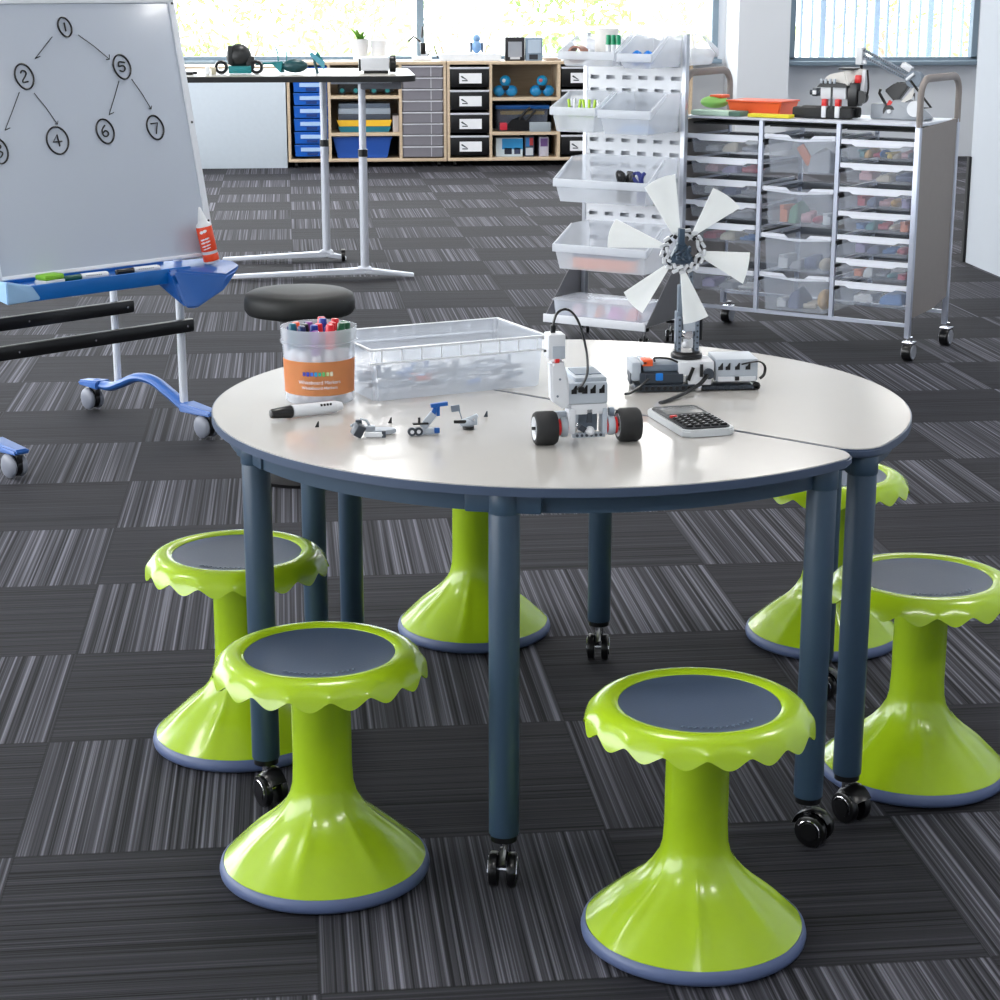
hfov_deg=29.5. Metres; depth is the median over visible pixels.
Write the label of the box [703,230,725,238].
supplies
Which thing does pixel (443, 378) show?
beam
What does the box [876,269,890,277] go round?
supplies
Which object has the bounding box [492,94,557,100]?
shelf
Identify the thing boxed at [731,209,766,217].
supplies
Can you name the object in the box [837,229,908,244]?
tray
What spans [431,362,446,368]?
beam
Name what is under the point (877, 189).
tray
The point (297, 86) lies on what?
tray
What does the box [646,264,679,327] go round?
panel
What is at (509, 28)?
railing
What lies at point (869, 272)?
supplies
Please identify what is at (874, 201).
supplies
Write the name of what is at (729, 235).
supplies
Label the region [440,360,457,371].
beam
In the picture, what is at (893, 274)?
supplies
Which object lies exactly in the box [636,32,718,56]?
bin
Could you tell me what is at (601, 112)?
bin
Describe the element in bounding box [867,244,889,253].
supplies
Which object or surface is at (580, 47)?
tape roll
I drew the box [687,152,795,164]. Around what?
tray
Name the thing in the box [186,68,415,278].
table
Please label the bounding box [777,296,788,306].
supplies
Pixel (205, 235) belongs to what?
print
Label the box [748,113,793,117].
sticky pad
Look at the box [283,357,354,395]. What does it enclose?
label
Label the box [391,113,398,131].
carton
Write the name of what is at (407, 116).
tray
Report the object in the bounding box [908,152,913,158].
supplies
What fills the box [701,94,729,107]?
pouch
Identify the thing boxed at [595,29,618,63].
paper roll
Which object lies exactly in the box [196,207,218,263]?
glue bottle
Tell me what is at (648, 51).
bottle
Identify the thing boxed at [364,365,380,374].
beam
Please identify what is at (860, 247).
supplies
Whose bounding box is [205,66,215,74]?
gadget
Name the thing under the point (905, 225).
supplies
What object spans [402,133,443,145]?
tray
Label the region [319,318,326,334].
marker
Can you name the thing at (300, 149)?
tray
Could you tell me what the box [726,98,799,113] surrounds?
tray
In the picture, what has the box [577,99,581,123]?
scissors
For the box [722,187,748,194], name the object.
supplies
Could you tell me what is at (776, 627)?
stool
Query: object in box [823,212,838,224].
supplies
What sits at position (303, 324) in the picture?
marker
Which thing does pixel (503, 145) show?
carton
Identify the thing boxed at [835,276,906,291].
tray
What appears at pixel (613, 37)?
marker
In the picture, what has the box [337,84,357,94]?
toy vehicle
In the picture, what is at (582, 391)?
robot
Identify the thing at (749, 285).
supplies
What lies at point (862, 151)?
supplies
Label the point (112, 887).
floor
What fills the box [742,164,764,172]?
supplies
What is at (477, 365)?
beam
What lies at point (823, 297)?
supplies
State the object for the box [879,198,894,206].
supplies
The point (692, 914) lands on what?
stool
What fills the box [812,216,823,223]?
supplies
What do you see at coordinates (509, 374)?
beam
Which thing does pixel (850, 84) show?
robot
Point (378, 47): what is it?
pot
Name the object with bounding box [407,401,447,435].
toy racer
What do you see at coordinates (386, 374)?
beam
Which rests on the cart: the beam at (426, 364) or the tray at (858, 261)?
the tray at (858, 261)
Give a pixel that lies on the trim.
(969, 158)
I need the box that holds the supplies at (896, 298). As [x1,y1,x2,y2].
[879,290,905,305]
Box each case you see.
[336,117,391,125]
[338,101,389,107]
[338,106,389,113]
[338,114,389,119]
[338,125,390,131]
[542,57,560,60]
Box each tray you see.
[0,281,39,304]
[3,262,190,302]
[142,258,237,307]
[293,82,326,91]
[293,92,326,104]
[294,103,327,117]
[294,117,327,130]
[294,131,327,143]
[295,144,328,155]
[307,65,326,67]
[401,65,442,76]
[402,77,442,87]
[402,88,442,99]
[402,100,443,110]
[402,111,443,122]
[402,122,443,133]
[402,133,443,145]
[403,145,443,156]
[439,53,501,60]
[685,219,785,230]
[686,172,794,186]
[686,194,793,208]
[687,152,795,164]
[687,261,777,275]
[688,129,796,141]
[759,267,853,281]
[761,224,866,241]
[762,179,868,194]
[764,129,871,141]
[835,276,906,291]
[836,252,907,268]
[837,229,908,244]
[838,206,910,220]
[839,181,911,196]
[840,158,912,171]
[841,135,914,148]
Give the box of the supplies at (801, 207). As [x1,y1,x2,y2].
[788,200,809,222]
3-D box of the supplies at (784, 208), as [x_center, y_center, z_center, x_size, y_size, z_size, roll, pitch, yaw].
[1.170,-1.162,7.671,0.048,0.068,0.122,8,17,27]
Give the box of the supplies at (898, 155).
[892,152,904,158]
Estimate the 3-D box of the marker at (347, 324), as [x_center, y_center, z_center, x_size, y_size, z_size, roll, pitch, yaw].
[-0.285,-0.256,3.468,0.028,0.139,0.020,-1,15,-5]
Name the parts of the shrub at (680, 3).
stem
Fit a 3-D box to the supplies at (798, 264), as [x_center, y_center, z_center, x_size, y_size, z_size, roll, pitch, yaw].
[1.224,-0.960,7.694,0.049,0.036,0.147,10,18,32]
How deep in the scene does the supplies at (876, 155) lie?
7.37 m
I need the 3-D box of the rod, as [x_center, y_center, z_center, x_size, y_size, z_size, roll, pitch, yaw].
[0.002,-0.230,3.652,0.100,0.003,0.003,10,18,32]
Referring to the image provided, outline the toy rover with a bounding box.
[451,405,477,429]
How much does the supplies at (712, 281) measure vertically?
0.037 m
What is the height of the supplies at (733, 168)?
0.026 m
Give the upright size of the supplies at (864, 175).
0.037 m
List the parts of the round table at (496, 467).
leg, leg, leg, leg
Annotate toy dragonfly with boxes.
[309,52,324,73]
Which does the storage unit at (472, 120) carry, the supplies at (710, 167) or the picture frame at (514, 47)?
the picture frame at (514, 47)
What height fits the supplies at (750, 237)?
0.021 m
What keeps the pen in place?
on the round table at (496, 467)
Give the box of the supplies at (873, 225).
[865,220,883,229]
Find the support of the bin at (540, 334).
on the round table at (795, 400)
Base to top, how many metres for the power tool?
0.185 m
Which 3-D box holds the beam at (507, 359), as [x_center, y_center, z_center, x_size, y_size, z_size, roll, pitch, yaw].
[-0.001,-0.273,3.662,0.046,0.020,0.011,-1,15,-5]
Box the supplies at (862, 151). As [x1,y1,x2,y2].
[858,148,871,156]
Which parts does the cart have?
panel, handle, frame, rail, frame, panel, handle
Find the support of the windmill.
on the round table at (795, 400)
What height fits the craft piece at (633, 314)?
0.044 m
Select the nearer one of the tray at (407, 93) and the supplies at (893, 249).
the supplies at (893, 249)
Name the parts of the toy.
oval plate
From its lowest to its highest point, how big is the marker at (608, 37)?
0.112 m
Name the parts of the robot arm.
plate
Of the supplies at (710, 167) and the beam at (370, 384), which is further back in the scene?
the supplies at (710, 167)
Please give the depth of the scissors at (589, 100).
7.52 m
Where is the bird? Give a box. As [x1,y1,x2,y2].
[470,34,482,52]
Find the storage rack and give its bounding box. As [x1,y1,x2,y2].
[543,33,689,341]
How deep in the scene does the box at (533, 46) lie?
15.31 m
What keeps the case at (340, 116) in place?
on the case at (340, 122)
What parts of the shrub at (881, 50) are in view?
stem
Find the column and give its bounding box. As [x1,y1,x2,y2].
[723,0,790,163]
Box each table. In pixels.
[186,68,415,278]
[211,367,851,886]
[338,339,911,822]
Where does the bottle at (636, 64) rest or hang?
in the bin at (621, 56)
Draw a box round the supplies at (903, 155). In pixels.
[901,150,912,158]
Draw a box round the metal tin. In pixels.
[529,122,550,131]
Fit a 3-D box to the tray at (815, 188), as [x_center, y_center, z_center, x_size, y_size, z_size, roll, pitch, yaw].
[1.273,-1.199,7.665,0.463,0.151,0.471,-1,15,-5]
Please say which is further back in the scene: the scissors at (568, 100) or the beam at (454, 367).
the scissors at (568, 100)
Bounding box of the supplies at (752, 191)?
[741,187,763,194]
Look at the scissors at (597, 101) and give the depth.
7.50 m
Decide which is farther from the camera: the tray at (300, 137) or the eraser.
the tray at (300, 137)
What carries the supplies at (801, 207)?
in the cart
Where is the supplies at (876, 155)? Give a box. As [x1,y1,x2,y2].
[873,152,879,157]
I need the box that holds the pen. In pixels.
[269,401,342,418]
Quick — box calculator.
[648,405,733,437]
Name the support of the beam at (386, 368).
in the bin at (540, 334)
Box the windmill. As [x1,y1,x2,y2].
[608,174,766,403]
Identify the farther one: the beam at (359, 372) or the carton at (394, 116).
the carton at (394, 116)
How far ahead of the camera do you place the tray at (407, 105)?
15.27 m
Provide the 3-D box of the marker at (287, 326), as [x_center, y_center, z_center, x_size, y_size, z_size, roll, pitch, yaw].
[-0.374,-0.253,3.471,0.028,0.132,0.020,-1,15,-5]
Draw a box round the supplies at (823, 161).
[808,148,844,172]
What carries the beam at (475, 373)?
in the bin at (540, 334)
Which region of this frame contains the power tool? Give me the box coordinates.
[500,107,535,129]
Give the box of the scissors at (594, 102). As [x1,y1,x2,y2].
[591,100,595,124]
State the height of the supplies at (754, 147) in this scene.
0.028 m
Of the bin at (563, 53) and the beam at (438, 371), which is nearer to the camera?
the beam at (438, 371)
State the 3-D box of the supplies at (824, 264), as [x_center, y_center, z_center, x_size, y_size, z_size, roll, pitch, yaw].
[1.308,-0.944,7.610,0.050,0.050,0.100,10,18,32]
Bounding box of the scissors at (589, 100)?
[588,99,590,124]
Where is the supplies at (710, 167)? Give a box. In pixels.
[705,163,727,171]
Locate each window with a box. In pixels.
[184,0,721,63]
[789,0,979,65]
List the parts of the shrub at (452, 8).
stem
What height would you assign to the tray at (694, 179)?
0.068 m
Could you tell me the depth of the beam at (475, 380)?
3.58 m
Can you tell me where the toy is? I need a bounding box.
[350,418,395,437]
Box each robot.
[214,44,263,73]
[408,26,438,60]
[531,308,642,444]
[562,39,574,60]
[792,67,868,118]
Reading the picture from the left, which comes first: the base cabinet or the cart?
the base cabinet
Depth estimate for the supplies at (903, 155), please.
7.31 m
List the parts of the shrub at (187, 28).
stem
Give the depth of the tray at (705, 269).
7.81 m
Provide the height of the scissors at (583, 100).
0.098 m
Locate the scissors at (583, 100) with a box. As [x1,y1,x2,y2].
[582,99,586,124]
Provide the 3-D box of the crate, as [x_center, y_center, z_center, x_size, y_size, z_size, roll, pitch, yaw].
[0.170,-3.148,15.614,0.440,0.205,0.290,-1,15,-5]
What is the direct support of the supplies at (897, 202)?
in the cart
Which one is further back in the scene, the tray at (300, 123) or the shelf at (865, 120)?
the tray at (300, 123)
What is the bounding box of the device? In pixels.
[358,55,395,72]
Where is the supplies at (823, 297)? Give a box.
[817,289,828,309]
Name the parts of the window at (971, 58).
sill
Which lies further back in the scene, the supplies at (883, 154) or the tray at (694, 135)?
the tray at (694, 135)
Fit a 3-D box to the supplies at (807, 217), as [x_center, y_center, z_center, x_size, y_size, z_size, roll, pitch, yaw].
[1.243,-1.137,7.621,0.048,0.045,0.104,10,18,32]
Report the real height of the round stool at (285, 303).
0.560 m
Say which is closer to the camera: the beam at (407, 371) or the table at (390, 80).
the beam at (407, 371)
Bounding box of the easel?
[0,0,237,477]
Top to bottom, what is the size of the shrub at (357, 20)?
2.202 m
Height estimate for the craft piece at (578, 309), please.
0.044 m
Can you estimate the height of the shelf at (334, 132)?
0.024 m
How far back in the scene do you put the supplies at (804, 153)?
7.56 m
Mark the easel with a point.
(101, 166)
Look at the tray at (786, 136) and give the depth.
7.54 m
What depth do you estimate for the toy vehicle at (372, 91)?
15.32 m
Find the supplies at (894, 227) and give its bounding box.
[889,224,900,230]
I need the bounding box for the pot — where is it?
[370,40,386,55]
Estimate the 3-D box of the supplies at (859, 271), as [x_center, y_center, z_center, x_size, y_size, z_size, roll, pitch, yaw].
[1.445,-0.910,7.551,0.048,0.028,0.122,8,17,27]
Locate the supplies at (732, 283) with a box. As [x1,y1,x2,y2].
[718,279,745,288]
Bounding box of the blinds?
[798,0,964,56]
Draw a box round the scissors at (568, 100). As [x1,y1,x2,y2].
[567,99,571,123]
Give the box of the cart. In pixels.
[681,66,961,360]
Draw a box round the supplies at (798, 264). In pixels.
[789,257,804,269]
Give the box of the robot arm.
[855,47,933,120]
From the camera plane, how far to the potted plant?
15.27 m
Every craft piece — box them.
[570,303,586,315]
[594,305,606,316]
[607,306,626,319]
[626,308,642,320]
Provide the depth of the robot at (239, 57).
9.20 m
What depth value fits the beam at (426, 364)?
3.58 m
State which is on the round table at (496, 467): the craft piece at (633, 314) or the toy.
the toy
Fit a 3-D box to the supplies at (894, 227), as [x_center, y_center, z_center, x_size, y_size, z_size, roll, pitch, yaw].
[1.546,-1.064,7.415,0.039,0.026,0.100,10,18,32]
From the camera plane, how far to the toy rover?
3.25 m
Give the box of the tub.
[332,136,391,157]
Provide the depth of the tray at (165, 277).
5.69 m
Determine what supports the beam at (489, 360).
in the bin at (540, 334)
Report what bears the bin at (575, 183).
on the storage rack
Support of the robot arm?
on the cart
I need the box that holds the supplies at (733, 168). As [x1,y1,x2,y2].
[722,165,745,172]
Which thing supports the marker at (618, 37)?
in the bin at (563, 53)
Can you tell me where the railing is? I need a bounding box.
[507,26,709,54]
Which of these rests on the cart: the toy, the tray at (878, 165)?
the tray at (878, 165)
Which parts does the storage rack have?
perforated panel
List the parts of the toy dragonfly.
stem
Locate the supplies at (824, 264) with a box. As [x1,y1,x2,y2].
[819,258,830,270]
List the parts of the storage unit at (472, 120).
drawer, drawer, drawer, drawer, drawer, drawer, drawer, drawer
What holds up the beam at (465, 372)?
in the bin at (540, 334)
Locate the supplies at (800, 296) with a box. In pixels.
[788,286,811,308]
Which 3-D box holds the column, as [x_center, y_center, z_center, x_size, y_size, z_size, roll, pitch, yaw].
[2.123,-4.249,15.575,0.426,2.900,0.530,-1,15,-5]
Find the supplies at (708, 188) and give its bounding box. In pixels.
[705,185,726,192]
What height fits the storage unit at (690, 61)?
0.831 m
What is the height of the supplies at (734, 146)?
0.037 m
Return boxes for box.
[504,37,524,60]
[525,37,542,60]
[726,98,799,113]
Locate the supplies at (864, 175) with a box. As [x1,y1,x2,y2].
[859,171,880,180]
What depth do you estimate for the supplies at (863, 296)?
7.52 m
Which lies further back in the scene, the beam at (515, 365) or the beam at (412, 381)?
the beam at (515, 365)
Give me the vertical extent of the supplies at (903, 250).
0.031 m
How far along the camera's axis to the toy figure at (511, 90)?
15.38 m
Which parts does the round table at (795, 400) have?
leg, leg, leg, leg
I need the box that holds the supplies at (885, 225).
[878,221,892,229]
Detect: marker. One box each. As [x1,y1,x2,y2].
[64,271,108,280]
[115,264,160,274]
[286,326,294,395]
[288,323,301,399]
[297,325,311,400]
[301,323,309,362]
[305,321,312,332]
[309,324,317,397]
[311,330,322,401]
[315,323,322,362]
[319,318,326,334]
[322,327,325,396]
[324,324,334,400]
[328,322,335,361]
[331,318,338,331]
[334,322,345,399]
[342,322,349,396]
[605,35,610,63]
[610,35,615,64]
[615,35,620,64]
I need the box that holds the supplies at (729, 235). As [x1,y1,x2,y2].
[720,230,747,240]
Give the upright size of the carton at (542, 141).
0.155 m
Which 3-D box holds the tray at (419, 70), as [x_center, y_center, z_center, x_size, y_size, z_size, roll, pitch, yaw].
[-0.639,-3.483,15.401,0.332,0.084,0.426,-1,15,-5]
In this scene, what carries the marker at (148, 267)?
on the easel
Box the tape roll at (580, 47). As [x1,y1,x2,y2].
[568,45,587,62]
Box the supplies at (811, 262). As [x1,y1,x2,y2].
[804,254,823,269]
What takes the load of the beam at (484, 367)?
in the bin at (540, 334)
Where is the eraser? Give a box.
[35,272,64,284]
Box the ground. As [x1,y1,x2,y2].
[179,29,968,56]
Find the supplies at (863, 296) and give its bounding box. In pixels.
[854,291,882,302]
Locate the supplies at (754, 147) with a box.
[742,144,765,151]
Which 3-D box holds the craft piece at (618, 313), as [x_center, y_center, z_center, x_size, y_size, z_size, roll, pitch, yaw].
[0.476,-0.759,7.685,0.068,0.045,0.074,9,17,30]
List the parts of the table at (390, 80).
leg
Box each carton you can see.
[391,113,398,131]
[493,135,522,156]
[521,135,533,155]
[536,135,548,155]
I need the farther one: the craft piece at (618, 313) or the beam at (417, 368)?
the craft piece at (618, 313)
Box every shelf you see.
[330,93,398,98]
[331,129,399,135]
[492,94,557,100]
[492,128,556,134]
[543,306,672,331]
[688,114,953,126]
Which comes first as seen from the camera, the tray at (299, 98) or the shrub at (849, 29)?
the tray at (299, 98)
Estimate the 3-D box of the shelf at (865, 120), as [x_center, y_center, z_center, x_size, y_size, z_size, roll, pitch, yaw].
[1.276,-1.528,7.599,1.000,0.010,0.400,10,18,32]
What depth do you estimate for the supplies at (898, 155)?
7.32 m
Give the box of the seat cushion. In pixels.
[244,284,354,321]
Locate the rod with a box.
[479,377,522,383]
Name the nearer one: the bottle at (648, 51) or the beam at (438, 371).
the beam at (438, 371)
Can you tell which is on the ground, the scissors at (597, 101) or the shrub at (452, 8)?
the shrub at (452, 8)
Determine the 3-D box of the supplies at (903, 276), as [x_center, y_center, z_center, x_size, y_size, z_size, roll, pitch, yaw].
[1.597,-0.881,7.454,0.048,0.022,0.122,8,17,27]
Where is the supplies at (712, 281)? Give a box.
[702,275,724,286]
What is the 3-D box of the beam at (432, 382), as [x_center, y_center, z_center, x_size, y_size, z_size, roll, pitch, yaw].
[-0.131,-0.218,3.544,0.037,0.011,0.012,-9,17,-29]
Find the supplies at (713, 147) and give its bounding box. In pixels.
[706,144,724,150]
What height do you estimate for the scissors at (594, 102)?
0.098 m
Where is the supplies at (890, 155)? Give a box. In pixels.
[886,151,899,158]
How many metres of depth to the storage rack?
7.70 m
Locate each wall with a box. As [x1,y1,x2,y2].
[286,0,980,157]
[965,0,999,276]
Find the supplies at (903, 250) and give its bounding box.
[897,247,908,254]
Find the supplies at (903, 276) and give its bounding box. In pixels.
[897,272,906,279]
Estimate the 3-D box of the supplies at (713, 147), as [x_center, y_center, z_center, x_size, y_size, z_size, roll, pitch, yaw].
[0.895,-1.446,7.782,0.080,0.024,0.126,10,18,32]
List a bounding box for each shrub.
[176,0,338,56]
[293,0,415,55]
[396,0,540,55]
[497,0,645,54]
[621,0,710,47]
[795,0,967,56]
[827,0,970,56]
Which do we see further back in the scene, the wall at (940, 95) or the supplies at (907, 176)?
the wall at (940, 95)
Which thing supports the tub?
on the storage unit at (420, 104)
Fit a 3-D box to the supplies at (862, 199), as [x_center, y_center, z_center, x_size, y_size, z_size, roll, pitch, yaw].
[1.445,-1.183,7.477,0.048,0.039,0.122,8,17,27]
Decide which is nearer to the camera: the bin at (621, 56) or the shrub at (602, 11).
the bin at (621, 56)
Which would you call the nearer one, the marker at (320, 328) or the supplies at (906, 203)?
the marker at (320, 328)
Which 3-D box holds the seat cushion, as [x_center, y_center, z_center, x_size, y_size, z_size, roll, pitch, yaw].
[-0.581,-0.576,5.510,0.320,0.075,0.320,-1,15,-5]
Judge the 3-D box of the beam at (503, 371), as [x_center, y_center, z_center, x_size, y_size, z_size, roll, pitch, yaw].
[-0.006,-0.236,3.601,0.011,0.020,0.054,11,19,36]
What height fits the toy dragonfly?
0.107 m
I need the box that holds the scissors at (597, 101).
[596,100,600,124]
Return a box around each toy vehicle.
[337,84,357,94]
[369,89,393,94]
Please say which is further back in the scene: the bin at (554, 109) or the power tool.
the power tool
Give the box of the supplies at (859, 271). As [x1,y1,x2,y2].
[854,267,866,275]
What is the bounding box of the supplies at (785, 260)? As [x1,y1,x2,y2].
[778,252,796,267]
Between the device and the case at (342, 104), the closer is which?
the device
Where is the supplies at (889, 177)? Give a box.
[876,172,897,181]
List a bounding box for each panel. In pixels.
[546,261,580,313]
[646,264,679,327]
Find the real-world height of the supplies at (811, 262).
0.057 m
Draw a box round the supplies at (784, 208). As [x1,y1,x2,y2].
[780,203,794,221]
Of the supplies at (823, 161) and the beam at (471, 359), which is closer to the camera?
the beam at (471, 359)
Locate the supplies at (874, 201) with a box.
[866,196,885,206]
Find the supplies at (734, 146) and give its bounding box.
[722,142,749,151]
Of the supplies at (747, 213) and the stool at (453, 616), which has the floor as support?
the stool at (453, 616)
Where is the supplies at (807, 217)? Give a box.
[801,210,816,222]
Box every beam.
[354,366,373,378]
[358,376,374,381]
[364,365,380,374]
[368,377,386,386]
[371,372,391,377]
[376,379,395,388]
[381,366,405,374]
[381,369,401,379]
[387,379,408,383]
[395,374,415,387]
[397,362,415,375]
[401,374,425,378]
[402,361,428,368]
[409,373,431,381]
[412,364,437,372]
[421,379,438,386]
[425,369,440,375]
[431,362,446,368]
[437,371,464,383]
[439,370,459,375]
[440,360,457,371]
[449,357,473,366]
[454,371,467,378]
[458,363,480,371]
[466,377,480,384]
[473,368,500,375]
[474,357,495,363]
[479,357,500,371]
[486,369,505,381]
[488,353,511,362]
[493,362,512,372]
[501,363,519,368]
[503,369,522,379]
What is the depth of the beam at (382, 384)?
3.49 m
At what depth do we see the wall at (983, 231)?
9.68 m
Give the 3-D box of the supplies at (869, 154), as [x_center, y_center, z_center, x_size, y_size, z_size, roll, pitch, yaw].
[1.462,-1.358,7.424,0.024,0.033,0.146,10,18,32]
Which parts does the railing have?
handrail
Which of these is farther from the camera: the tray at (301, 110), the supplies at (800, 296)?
the tray at (301, 110)
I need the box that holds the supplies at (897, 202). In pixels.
[891,198,901,206]
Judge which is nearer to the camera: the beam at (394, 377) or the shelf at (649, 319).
the beam at (394, 377)
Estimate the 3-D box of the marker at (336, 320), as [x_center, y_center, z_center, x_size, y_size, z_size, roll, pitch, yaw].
[-0.307,-0.266,3.506,0.020,0.139,0.027,7,16,23]
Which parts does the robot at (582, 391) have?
arm, motor, motor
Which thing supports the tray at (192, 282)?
on the easel
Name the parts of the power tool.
motor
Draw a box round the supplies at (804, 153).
[797,144,810,165]
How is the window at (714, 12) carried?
in the wall at (940, 95)
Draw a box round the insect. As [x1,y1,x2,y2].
[256,47,307,72]
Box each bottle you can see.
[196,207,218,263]
[632,50,641,66]
[643,50,653,66]
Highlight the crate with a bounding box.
[493,103,548,114]
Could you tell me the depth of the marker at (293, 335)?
3.43 m
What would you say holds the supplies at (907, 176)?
in the cart
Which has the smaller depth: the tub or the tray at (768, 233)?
the tray at (768, 233)
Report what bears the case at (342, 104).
on the case at (340, 110)
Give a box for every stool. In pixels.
[145,529,328,772]
[211,621,429,914]
[244,284,354,488]
[398,508,549,653]
[581,667,815,986]
[745,464,909,661]
[824,552,999,807]
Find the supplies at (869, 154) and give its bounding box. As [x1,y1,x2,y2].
[864,148,880,157]
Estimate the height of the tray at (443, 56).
0.055 m
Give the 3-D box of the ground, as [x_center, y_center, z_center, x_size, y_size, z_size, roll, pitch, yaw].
[4.614,-6.794,31.363,105.000,0.100,87.000,-1,15,-5]
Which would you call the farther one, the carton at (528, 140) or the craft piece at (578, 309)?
the carton at (528, 140)
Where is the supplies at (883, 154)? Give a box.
[880,149,890,157]
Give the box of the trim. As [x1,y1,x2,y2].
[961,156,971,261]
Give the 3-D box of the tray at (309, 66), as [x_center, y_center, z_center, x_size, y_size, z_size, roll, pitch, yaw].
[-1.533,-3.452,15.325,0.272,0.092,0.428,-1,15,-5]
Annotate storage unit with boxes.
[287,59,446,166]
[446,59,583,165]
[688,60,692,114]
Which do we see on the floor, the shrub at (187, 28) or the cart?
the cart
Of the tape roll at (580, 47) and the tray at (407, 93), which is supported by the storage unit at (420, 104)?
the tray at (407, 93)
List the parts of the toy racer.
seat plate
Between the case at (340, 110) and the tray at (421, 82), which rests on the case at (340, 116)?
the case at (340, 110)
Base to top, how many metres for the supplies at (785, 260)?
0.055 m
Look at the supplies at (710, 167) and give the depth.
7.76 m
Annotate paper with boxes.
[572,253,637,272]
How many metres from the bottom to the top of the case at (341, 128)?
0.045 m
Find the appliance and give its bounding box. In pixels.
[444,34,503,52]
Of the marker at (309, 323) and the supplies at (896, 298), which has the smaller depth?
the marker at (309, 323)
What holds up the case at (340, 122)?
on the case at (341, 128)
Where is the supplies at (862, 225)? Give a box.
[856,222,869,228]
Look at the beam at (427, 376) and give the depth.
3.57 m
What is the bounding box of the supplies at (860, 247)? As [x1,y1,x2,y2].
[855,242,872,252]
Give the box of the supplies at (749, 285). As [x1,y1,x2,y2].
[738,282,760,289]
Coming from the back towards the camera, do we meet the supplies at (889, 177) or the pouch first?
the pouch
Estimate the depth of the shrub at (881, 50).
25.73 m
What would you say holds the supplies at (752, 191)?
in the cart
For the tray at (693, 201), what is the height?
0.070 m
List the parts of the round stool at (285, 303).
gas post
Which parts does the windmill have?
blade, blade, blade, blade, frame, blade, blade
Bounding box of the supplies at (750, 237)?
[740,234,754,240]
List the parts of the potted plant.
pot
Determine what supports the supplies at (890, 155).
in the cart
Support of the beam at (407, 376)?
in the bin at (540, 334)
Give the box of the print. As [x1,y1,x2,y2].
[200,230,210,249]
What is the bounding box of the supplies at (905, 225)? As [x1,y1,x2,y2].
[900,221,909,231]
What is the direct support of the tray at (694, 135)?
on the cart
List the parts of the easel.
cross rail, cross rail, board frame, post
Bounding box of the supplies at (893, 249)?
[882,246,899,253]
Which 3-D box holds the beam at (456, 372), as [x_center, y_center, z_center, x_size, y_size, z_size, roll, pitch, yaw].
[-0.092,-0.245,3.651,0.054,0.018,0.014,-7,17,-24]
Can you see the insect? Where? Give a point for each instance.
(292, 65)
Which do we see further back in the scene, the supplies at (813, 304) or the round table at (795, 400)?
the supplies at (813, 304)
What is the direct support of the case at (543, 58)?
on the storage unit at (472, 120)
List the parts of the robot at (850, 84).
leg, leg, trim, arm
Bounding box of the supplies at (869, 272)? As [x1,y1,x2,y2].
[863,267,883,277]
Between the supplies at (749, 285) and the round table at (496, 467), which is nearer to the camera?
the round table at (496, 467)
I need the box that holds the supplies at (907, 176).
[896,172,912,181]
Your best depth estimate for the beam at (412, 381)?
3.52 m
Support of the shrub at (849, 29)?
on the ground
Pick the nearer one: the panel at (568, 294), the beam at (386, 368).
the beam at (386, 368)
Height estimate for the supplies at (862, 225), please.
0.023 m
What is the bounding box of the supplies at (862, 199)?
[857,195,873,205]
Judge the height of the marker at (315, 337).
0.132 m
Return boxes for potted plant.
[344,28,376,60]
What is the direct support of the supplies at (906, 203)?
in the cart
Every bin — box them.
[350,317,543,365]
[550,91,611,116]
[552,223,661,258]
[553,156,663,191]
[558,35,630,59]
[597,93,665,119]
[616,35,667,62]
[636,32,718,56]
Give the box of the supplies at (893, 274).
[887,272,899,277]
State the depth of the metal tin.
15.40 m
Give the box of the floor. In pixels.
[0,156,999,999]
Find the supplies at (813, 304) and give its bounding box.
[803,300,817,308]
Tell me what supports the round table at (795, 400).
on the floor
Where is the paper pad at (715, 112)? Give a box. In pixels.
[691,109,747,115]
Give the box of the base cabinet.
[185,64,288,168]
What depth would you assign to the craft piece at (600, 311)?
7.71 m
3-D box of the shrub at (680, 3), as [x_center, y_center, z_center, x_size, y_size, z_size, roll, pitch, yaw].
[2.880,-7.433,27.848,2.436,3.004,2.575,-1,15,-5]
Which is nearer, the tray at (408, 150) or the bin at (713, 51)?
the bin at (713, 51)
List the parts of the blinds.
blade, blade, blade, blade, blade, blade, blade, blade, blade, blade, blade, blade, blade, blade, blade, blade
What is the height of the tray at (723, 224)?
0.078 m
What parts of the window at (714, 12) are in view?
sill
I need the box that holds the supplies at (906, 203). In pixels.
[901,198,910,208]
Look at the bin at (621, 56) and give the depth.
7.29 m
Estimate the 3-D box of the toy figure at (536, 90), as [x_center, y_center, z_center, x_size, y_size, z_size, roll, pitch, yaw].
[0.342,-3.363,15.427,0.199,0.170,0.098,-1,15,-5]
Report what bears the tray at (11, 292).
on the easel
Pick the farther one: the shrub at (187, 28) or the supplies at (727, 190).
the shrub at (187, 28)

